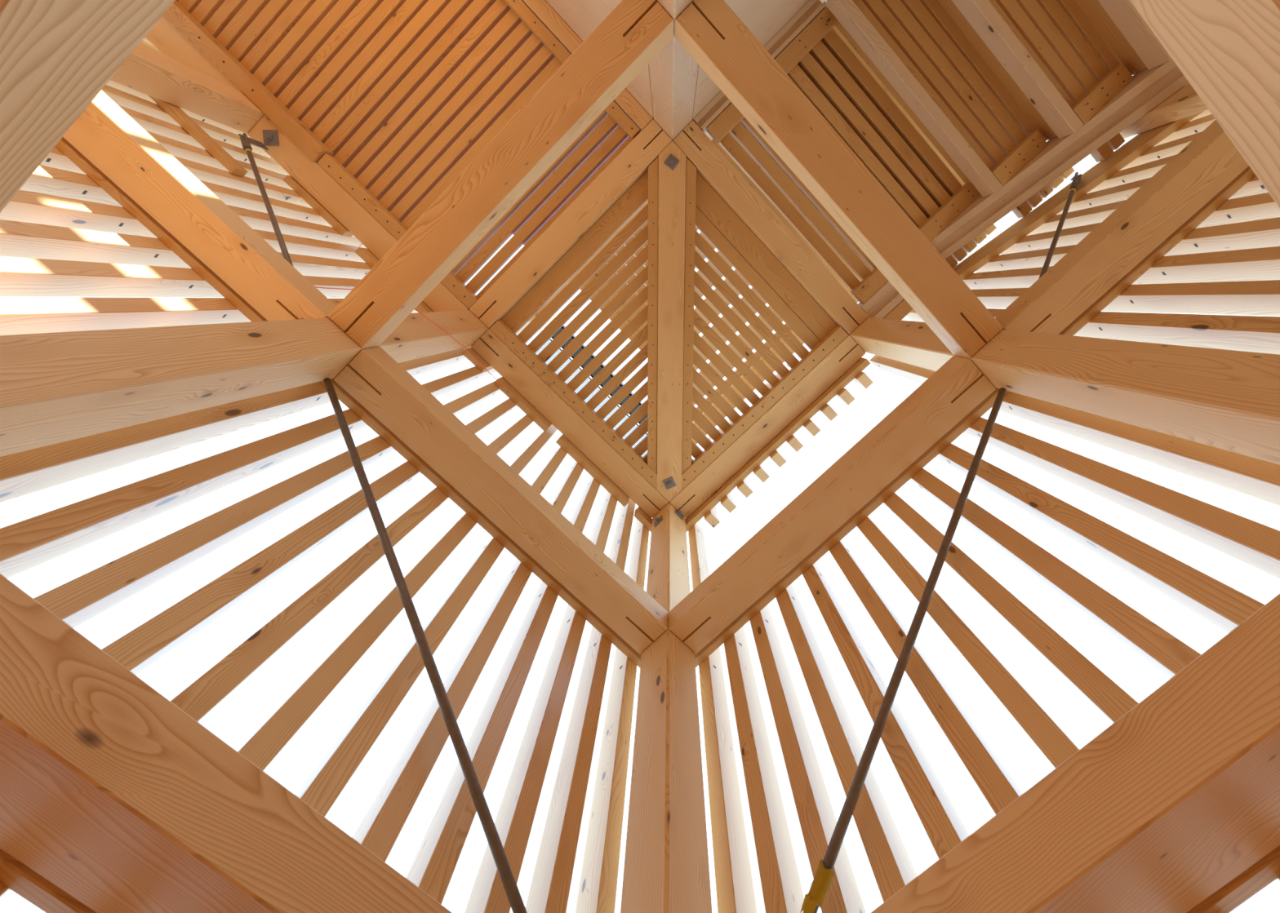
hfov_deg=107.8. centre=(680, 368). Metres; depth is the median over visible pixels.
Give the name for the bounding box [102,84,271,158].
slat
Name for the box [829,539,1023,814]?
slat
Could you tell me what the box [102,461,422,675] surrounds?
slat
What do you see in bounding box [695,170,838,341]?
wooden beam
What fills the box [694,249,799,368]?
board
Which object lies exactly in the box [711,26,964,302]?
ceiling
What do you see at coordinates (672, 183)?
diagonal beam
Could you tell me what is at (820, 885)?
paper tag
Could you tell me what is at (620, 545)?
slat
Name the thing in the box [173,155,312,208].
slat
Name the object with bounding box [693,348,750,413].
board
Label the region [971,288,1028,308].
slat
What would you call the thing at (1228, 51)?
beam
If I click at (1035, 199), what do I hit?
board
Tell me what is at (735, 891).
slat
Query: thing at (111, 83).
slat
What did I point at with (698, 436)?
board
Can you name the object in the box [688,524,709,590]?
slat
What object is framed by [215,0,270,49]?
board
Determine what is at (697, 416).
board
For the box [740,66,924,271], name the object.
board
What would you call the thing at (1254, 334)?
slat
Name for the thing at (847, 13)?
joist
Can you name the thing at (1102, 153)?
board
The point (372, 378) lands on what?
beam
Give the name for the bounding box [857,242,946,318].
beam
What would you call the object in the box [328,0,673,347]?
beam
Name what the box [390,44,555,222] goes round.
board
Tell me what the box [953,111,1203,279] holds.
wooden beam
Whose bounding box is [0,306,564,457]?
timber post
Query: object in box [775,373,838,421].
slat
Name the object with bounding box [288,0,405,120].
board
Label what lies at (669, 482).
bolt assembly
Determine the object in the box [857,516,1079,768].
slat
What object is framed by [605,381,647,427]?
board
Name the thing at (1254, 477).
slat
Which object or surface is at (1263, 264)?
slat
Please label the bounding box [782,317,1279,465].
timber post
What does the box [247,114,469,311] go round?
beam
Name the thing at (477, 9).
board
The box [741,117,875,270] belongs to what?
board
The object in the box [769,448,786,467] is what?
slat
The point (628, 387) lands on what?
board
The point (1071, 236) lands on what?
slat
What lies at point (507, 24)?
wooden slat
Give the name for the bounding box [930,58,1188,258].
beam
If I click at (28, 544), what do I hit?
slat
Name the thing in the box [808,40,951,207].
board
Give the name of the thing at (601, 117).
board
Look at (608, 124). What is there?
board
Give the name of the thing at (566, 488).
slat
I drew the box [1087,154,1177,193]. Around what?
slat
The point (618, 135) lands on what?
board
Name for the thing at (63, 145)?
ledger
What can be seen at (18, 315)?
slat
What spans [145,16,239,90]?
beam
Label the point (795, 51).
ledger
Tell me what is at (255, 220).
slat
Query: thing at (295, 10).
board
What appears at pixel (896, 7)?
board
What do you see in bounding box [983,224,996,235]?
board
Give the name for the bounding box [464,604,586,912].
slat
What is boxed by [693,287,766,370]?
board
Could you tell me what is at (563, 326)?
channel
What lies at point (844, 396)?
slat
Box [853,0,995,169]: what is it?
board
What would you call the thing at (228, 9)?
board
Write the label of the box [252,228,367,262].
slat
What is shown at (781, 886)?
slat
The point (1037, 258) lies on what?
slat
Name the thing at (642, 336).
board
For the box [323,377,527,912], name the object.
rod
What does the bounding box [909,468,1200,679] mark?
slat
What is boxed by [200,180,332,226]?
slat
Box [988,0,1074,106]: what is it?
board
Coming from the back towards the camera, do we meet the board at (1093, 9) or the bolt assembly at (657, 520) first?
the bolt assembly at (657, 520)
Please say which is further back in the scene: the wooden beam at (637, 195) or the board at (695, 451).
the board at (695, 451)
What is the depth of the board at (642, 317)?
4.41 m
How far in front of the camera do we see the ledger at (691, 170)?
4.29 m
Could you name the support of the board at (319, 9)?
on the ledger at (519, 7)
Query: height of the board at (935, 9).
0.075 m
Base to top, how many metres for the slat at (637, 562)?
1.835 m
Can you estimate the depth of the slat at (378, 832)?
1.67 m
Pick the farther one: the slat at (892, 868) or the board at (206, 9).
the board at (206, 9)
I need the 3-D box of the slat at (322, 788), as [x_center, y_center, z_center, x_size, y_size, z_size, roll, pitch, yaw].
[-1.082,1.163,1.982,0.130,1.925,0.088,-44,-83,5]
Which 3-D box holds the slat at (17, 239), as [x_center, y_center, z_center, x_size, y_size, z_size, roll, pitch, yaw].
[-2.710,-0.494,1.700,0.130,1.925,0.088,-44,-83,5]
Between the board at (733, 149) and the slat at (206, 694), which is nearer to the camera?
the slat at (206, 694)
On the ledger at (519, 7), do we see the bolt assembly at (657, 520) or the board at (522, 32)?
the board at (522, 32)
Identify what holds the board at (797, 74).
on the ledger at (967, 193)
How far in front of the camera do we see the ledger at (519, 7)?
3.93 m
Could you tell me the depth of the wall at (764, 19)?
3.52 m
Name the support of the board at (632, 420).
on the ledger at (653, 169)
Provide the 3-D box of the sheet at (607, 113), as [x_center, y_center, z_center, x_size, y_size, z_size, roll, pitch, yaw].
[-2.846,-3.077,4.017,2.170,0.012,4.250,-44,-83,5]
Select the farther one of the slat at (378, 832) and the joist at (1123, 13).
the joist at (1123, 13)
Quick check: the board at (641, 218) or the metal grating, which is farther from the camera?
the metal grating
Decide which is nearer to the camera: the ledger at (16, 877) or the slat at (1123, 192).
the ledger at (16, 877)
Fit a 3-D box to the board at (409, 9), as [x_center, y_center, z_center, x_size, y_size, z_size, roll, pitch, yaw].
[-2.575,-2.814,4.014,2.165,0.075,0.098,-44,-83,5]
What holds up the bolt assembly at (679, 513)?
attached to the timber post at (666, 868)
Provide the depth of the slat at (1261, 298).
2.19 m
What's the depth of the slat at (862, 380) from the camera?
4.26 m
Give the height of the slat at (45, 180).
1.925 m
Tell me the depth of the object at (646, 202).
5.90 m
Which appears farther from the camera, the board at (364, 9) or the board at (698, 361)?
the board at (698, 361)
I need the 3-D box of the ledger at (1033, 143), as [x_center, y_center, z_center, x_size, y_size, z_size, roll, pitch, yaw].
[2.845,-1.767,3.937,0.477,0.095,0.153,-44,-83,5]
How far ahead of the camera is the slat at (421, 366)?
3.74 m
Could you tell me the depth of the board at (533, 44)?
4.09 m
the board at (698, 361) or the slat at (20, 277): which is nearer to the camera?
the slat at (20, 277)
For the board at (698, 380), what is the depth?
4.50 m
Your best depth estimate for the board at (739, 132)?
4.25 m
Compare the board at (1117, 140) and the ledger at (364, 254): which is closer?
the board at (1117, 140)
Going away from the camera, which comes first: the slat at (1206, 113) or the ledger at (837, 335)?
the slat at (1206, 113)
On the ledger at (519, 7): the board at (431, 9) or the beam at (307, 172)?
the board at (431, 9)
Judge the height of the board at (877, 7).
0.075 m
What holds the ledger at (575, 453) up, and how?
attached to the beam at (495, 352)
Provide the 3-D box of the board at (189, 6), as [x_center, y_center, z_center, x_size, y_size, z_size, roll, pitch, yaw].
[-3.476,-3.731,3.858,2.165,0.075,0.098,-44,-83,5]
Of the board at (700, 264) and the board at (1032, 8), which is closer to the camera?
the board at (1032, 8)
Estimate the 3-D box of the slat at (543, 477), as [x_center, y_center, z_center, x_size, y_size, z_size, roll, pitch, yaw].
[-1.123,0.885,3.851,0.130,1.835,0.090,-44,-83,5]
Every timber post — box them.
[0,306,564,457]
[109,42,264,133]
[620,502,712,912]
[648,0,698,141]
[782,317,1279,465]
[1119,83,1208,138]
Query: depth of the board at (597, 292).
6.18 m
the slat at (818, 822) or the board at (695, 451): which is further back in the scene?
the board at (695, 451)
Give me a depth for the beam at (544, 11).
3.92 m
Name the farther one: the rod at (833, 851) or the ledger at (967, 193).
the ledger at (967, 193)
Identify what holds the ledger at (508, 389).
attached to the beam at (495, 352)
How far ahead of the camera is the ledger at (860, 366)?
4.40 m
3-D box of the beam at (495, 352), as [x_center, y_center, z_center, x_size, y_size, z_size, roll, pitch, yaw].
[-1.024,0.546,4.489,0.240,0.159,2.364,-44,-83,5]
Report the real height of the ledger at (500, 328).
0.097 m
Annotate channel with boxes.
[551,324,647,424]
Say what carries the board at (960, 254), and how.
attached to the beam at (1148, 89)
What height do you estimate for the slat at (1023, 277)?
1.657 m
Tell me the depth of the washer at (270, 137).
3.97 m
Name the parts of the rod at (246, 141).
fork arm, gusset plate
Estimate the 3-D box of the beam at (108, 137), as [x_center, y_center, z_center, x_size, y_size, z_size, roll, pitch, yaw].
[-2.779,-1.020,2.433,0.240,0.159,2.298,-44,-83,5]
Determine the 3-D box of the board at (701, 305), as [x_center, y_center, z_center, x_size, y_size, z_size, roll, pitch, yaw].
[0.504,-0.283,4.458,0.096,0.075,1.334,-44,-83,5]
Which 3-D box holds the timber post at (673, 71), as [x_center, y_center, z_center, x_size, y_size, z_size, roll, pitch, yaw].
[-0.041,-1.990,2.889,0.240,9.500,0.240,-44,-83,5]
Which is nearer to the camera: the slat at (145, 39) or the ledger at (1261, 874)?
the ledger at (1261, 874)
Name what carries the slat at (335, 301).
attached to the ledger at (364, 254)
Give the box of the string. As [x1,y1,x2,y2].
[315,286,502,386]
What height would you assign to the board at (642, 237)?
0.075 m
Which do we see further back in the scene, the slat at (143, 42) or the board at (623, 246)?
the board at (623, 246)
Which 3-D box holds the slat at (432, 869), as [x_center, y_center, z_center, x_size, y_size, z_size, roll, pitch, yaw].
[-0.784,1.467,2.034,0.130,1.925,0.090,-44,-83,5]
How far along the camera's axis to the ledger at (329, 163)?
4.09 m
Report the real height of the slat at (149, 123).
1.835 m
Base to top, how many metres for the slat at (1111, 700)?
1.925 m
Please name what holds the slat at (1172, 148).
attached to the wooden beam at (1143, 142)
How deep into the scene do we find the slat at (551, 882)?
1.93 m
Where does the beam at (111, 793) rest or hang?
attached to the timber post at (666, 868)
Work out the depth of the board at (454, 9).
4.03 m
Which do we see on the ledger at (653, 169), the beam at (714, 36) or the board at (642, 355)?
the board at (642, 355)
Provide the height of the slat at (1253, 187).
1.925 m
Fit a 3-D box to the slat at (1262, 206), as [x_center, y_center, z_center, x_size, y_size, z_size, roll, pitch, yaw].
[2.972,-0.725,1.791,0.090,1.925,0.130,-44,-83,5]
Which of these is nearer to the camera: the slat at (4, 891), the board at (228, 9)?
the slat at (4, 891)
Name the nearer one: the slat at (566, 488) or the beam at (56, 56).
the beam at (56, 56)
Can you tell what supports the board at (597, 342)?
on the ledger at (653, 169)
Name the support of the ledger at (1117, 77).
attached to the beam at (1148, 89)
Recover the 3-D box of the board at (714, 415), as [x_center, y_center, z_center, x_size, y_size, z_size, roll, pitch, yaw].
[0.265,0.393,4.554,0.096,0.075,0.686,-44,-83,5]
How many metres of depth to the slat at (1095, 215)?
3.53 m
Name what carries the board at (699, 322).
on the ledger at (691, 170)
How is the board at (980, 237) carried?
attached to the beam at (1148, 89)
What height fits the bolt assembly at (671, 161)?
0.041 m
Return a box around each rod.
[238,133,293,266]
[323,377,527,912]
[813,387,1006,912]
[1038,172,1081,279]
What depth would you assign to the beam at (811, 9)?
3.98 m
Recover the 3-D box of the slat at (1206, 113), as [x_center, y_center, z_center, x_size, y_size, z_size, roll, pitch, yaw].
[3.864,-1.824,3.104,0.089,0.937,0.130,-44,-83,5]
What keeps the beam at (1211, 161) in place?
attached to the timber post at (1226, 400)
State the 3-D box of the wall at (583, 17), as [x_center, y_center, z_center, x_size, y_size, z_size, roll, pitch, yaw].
[-0.678,-2.545,2.842,0.099,9.600,1.437,-44,-83,5]
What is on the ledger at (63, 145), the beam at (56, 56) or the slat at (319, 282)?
the slat at (319, 282)
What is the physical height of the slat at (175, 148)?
1.835 m
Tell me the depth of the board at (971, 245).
4.32 m
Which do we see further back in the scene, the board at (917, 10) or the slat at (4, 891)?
the board at (917, 10)
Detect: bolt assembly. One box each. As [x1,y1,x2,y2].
[653,515,662,527]
[662,476,675,489]
[663,153,679,169]
[675,508,683,519]
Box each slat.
[0,189,157,238]
[0,219,191,268]
[0,256,223,297]
[0,297,250,335]
[0,382,338,502]
[0,408,368,578]
[0,883,11,900]
[19,164,122,207]
[33,435,395,628]
[40,146,85,174]
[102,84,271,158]
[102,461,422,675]
[106,80,250,137]
[117,104,289,175]
[140,40,160,52]
[142,36,152,44]
[146,130,293,190]
[170,487,448,723]
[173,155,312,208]
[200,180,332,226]
[226,204,361,246]
[236,512,476,771]
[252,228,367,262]
[278,252,371,279]
[295,536,504,817]
[303,275,361,297]
[327,297,417,313]
[351,559,532,862]
[356,8,522,190]
[398,346,471,377]
[405,580,558,905]
[421,366,494,397]
[443,381,502,417]
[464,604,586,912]
[465,398,517,435]
[488,414,533,454]
[510,424,557,474]
[525,626,611,912]
[529,445,567,494]
[549,460,583,513]
[568,475,599,533]
[574,648,636,912]
[589,490,617,552]
[608,497,635,572]
[627,518,648,590]
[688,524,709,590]
[698,647,757,912]
[704,505,719,528]
[707,436,736,513]
[717,427,752,497]
[724,626,804,912]
[728,418,769,483]
[749,604,866,912]
[758,396,803,452]
[765,382,820,436]
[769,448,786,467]
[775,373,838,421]
[775,583,917,902]
[786,364,854,405]
[802,561,969,859]
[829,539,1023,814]
[851,372,873,389]
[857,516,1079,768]
[869,355,935,384]
[883,493,1137,724]
[906,308,1004,322]
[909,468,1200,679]
[934,444,1264,633]
[962,266,1052,289]
[962,417,1279,579]
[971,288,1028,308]
[976,244,1075,272]
[991,391,1279,506]
[1000,222,1100,254]
[1026,200,1125,235]
[1055,177,1151,215]
[1073,311,1279,355]
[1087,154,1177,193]
[1102,280,1279,315]
[1120,131,1202,170]
[1131,246,1279,284]
[1153,114,1215,146]
[1164,217,1279,256]
[1189,109,1211,121]
[1195,192,1279,228]
[1227,174,1268,199]
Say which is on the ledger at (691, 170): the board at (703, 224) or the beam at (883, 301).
the board at (703, 224)
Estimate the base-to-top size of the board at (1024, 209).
0.075 m
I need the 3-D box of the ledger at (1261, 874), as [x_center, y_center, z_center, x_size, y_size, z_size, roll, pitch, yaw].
[2.731,-0.443,0.793,7.640,0.060,0.047,-44,-83,5]
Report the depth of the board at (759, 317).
6.29 m
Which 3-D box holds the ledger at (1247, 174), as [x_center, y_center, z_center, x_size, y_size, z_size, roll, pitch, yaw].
[2.692,-0.704,2.551,7.640,0.060,0.047,-44,-83,5]
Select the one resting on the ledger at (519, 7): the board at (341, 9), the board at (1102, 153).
the board at (341, 9)
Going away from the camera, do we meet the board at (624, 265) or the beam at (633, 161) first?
the beam at (633, 161)
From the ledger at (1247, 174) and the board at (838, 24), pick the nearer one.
the ledger at (1247, 174)
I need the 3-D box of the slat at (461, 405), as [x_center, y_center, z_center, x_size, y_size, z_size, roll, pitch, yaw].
[-1.720,0.278,3.747,0.130,1.835,0.091,-44,-83,5]
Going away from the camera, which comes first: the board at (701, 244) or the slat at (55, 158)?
the slat at (55, 158)
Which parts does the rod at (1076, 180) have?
fork arm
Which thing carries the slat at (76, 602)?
attached to the ledger at (63, 145)
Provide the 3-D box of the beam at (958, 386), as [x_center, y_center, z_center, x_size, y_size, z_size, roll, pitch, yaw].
[0.854,0.833,2.789,2.350,0.159,0.240,-44,-83,5]
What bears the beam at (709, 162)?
attached to the timber post at (1226, 400)
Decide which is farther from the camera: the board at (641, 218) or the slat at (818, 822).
the board at (641, 218)
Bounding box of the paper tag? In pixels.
[800,859,834,912]
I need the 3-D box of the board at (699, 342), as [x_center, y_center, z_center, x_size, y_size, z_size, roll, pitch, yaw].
[0.408,-0.013,4.497,0.096,0.075,1.075,-44,-83,5]
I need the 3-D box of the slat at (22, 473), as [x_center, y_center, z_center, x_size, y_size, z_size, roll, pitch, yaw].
[-1.982,0.247,1.826,0.130,1.925,0.090,-44,-83,5]
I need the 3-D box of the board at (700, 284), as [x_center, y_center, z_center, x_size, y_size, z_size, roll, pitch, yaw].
[0.552,-0.418,4.439,0.096,0.075,1.464,-44,-83,5]
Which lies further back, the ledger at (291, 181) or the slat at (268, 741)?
the ledger at (291, 181)
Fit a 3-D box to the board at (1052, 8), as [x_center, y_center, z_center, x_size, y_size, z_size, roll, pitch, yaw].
[2.703,-2.954,3.584,0.092,0.075,2.113,-44,-83,5]
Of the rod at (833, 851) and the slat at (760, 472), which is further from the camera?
the slat at (760, 472)
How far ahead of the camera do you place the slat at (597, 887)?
2.04 m
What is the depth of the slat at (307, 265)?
3.59 m
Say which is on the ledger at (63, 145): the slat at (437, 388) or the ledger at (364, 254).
the slat at (437, 388)
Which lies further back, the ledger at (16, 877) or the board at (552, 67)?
the board at (552, 67)
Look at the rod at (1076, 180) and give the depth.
3.40 m
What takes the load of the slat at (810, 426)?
attached to the ledger at (860, 366)
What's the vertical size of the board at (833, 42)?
0.075 m
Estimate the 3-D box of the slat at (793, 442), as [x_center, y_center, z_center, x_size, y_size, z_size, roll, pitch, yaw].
[1.050,0.563,5.315,0.087,2.000,0.130,-44,-83,5]
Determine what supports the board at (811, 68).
on the ledger at (967, 193)
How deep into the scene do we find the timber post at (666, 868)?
2.04 m
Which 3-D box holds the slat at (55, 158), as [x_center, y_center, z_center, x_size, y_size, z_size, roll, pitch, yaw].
[-3.158,-0.950,1.622,0.130,1.925,0.088,-44,-83,5]
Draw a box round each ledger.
[0,848,96,912]
[54,137,641,668]
[147,94,247,176]
[162,0,333,162]
[283,175,352,237]
[317,153,479,308]
[354,247,433,312]
[462,347,490,372]
[489,320,657,490]
[493,377,551,431]
[503,0,639,139]
[555,434,629,506]
[634,506,652,532]
[647,156,658,474]
[681,157,696,474]
[681,326,848,489]
[684,357,870,532]
[694,165,1255,667]
[706,6,838,143]
[850,182,981,303]
[990,130,1048,186]
[1071,62,1133,124]
[1186,845,1279,912]
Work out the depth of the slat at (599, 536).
3.95 m
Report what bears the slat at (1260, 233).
attached to the ledger at (1247, 174)
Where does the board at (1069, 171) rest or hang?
attached to the beam at (1148, 89)
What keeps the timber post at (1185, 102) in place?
on the floor
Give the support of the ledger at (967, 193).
attached to the beam at (1148, 89)
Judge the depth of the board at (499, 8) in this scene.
4.05 m
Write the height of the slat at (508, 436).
1.835 m
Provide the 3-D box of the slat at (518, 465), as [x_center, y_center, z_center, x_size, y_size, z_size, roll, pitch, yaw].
[-1.272,0.734,3.825,0.130,1.835,0.087,-44,-83,5]
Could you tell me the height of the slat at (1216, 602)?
1.925 m
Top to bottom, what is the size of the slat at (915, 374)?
1.505 m
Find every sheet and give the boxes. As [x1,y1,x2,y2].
[454,113,608,275]
[513,124,629,245]
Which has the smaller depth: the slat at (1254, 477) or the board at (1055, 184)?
the slat at (1254, 477)
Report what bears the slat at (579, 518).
on the ledger at (63, 145)
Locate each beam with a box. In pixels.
[0,0,174,213]
[0,573,452,912]
[62,89,336,320]
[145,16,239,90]
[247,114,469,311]
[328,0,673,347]
[333,346,667,653]
[469,119,671,328]
[471,328,668,518]
[501,169,648,333]
[521,0,652,132]
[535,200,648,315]
[657,141,685,502]
[669,334,866,518]
[669,355,995,653]
[673,120,868,333]
[675,0,1003,357]
[692,328,804,444]
[693,0,826,133]
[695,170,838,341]
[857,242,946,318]
[871,593,1279,912]
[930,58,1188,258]
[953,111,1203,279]
[995,119,1248,334]
[1129,0,1279,208]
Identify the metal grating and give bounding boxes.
[536,338,647,456]
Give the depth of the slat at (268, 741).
1.60 m
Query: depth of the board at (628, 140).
4.22 m
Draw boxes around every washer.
[262,129,279,146]
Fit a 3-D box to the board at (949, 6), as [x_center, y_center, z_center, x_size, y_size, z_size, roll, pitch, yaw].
[2.398,-2.678,3.739,0.018,0.190,2.109,-44,-83,5]
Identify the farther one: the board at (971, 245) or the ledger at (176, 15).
the board at (971, 245)
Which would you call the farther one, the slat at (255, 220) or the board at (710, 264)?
the board at (710, 264)
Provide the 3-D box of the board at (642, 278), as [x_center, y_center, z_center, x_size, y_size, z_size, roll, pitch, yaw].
[-0.741,-0.476,4.402,1.503,0.075,0.096,-44,-83,5]
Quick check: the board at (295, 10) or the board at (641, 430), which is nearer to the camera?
the board at (295, 10)
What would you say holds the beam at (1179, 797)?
attached to the timber post at (666, 868)
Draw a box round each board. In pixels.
[177,0,201,13]
[191,0,225,26]
[203,0,247,38]
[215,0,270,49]
[227,0,293,62]
[240,0,315,74]
[253,0,338,85]
[264,0,360,97]
[276,0,383,109]
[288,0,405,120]
[300,0,428,131]
[311,0,451,143]
[324,0,473,156]
[333,0,496,168]
[345,0,511,178]
[368,21,533,200]
[378,32,544,211]
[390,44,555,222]
[400,57,562,229]
[451,110,607,274]
[455,114,617,284]
[466,125,627,293]
[476,137,632,297]
[517,203,648,343]
[528,224,648,352]
[537,244,648,362]
[547,265,648,372]
[557,284,648,381]
[567,304,648,391]
[577,324,647,399]
[580,280,647,350]
[586,343,647,409]
[588,271,647,332]
[595,362,647,418]
[597,262,647,321]
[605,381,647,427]
[606,253,648,304]
[615,244,648,285]
[615,399,647,437]
[624,235,648,266]
[624,417,647,446]
[633,226,648,247]
[633,435,647,455]
[642,220,648,227]
[643,453,647,461]
[691,441,702,458]
[692,305,782,405]
[692,323,790,420]
[692,386,730,431]
[692,404,721,440]
[692,422,711,449]
[693,269,749,334]
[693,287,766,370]
[693,291,779,386]
[693,310,769,395]
[693,330,759,404]
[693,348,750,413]
[693,368,740,422]
[694,230,808,359]
[694,231,715,268]
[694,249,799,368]
[694,251,733,297]
[694,271,789,377]
[695,206,820,350]
[719,133,860,290]
[729,122,871,280]
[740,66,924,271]
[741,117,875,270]
[787,64,928,227]
[797,52,939,217]
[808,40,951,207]
[821,28,962,196]
[835,21,970,183]
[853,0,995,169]
[862,0,1005,165]
[880,0,1016,155]
[883,262,953,319]
[900,0,1026,145]
[920,0,1047,141]
[937,0,1057,140]
[945,254,958,268]
[951,247,968,262]
[961,240,977,253]
[972,231,986,244]
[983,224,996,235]
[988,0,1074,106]
[995,0,1085,103]
[1012,200,1032,218]
[1015,0,1097,92]
[1026,192,1043,208]
[1035,0,1108,81]
[1037,184,1053,198]
[1048,175,1063,188]
[1056,0,1121,71]
[1060,167,1075,179]
[1075,0,1146,75]
[1090,142,1114,162]
[1106,133,1125,150]
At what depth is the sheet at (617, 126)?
4.27 m
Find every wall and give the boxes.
[545,0,653,119]
[691,0,827,141]
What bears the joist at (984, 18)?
attached to the beam at (1148, 89)
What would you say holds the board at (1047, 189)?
attached to the beam at (1148, 89)
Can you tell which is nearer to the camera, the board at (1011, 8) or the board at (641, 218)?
the board at (1011, 8)
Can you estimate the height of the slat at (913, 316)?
1.838 m
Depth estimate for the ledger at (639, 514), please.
4.47 m
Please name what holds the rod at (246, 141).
attached to the beam at (307, 172)
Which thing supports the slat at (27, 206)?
attached to the ledger at (63, 145)
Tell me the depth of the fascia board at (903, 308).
4.32 m
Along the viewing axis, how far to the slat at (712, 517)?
4.42 m
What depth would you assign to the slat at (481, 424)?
3.76 m
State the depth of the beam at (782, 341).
6.20 m
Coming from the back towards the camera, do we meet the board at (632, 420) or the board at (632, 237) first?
the board at (632, 237)
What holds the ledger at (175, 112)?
attached to the timber post at (147, 70)
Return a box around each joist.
[825,0,1002,196]
[951,0,1083,138]
[1097,0,1171,70]
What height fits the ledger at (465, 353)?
0.130 m
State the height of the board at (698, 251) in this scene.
0.050 m
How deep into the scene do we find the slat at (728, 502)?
4.41 m
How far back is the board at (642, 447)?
4.56 m
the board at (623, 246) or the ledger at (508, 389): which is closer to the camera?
the ledger at (508, 389)
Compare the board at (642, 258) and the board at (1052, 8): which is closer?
the board at (1052, 8)
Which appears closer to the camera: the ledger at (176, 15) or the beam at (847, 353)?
the ledger at (176, 15)
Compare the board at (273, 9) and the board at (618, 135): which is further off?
the board at (618, 135)
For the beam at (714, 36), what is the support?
attached to the timber post at (1226, 400)
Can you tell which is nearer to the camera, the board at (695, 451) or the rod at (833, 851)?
the rod at (833, 851)
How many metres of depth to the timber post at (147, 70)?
3.39 m
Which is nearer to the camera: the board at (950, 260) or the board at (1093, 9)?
the board at (1093, 9)
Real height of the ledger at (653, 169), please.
0.086 m
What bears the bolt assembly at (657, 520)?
attached to the timber post at (666, 868)
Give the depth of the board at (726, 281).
6.18 m
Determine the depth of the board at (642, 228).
6.03 m
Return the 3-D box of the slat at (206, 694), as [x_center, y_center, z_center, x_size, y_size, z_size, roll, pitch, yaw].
[-1.383,0.856,1.930,0.130,1.925,0.090,-44,-83,5]
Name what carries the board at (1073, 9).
on the ledger at (1117, 77)
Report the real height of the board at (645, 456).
0.075 m
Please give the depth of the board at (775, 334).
6.33 m
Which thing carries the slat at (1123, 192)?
attached to the wooden beam at (1143, 142)
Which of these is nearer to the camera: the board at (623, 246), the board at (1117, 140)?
the board at (1117, 140)
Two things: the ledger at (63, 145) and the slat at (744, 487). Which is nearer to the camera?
the ledger at (63, 145)
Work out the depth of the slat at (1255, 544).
1.68 m
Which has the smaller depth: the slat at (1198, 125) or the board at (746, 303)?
the slat at (1198, 125)

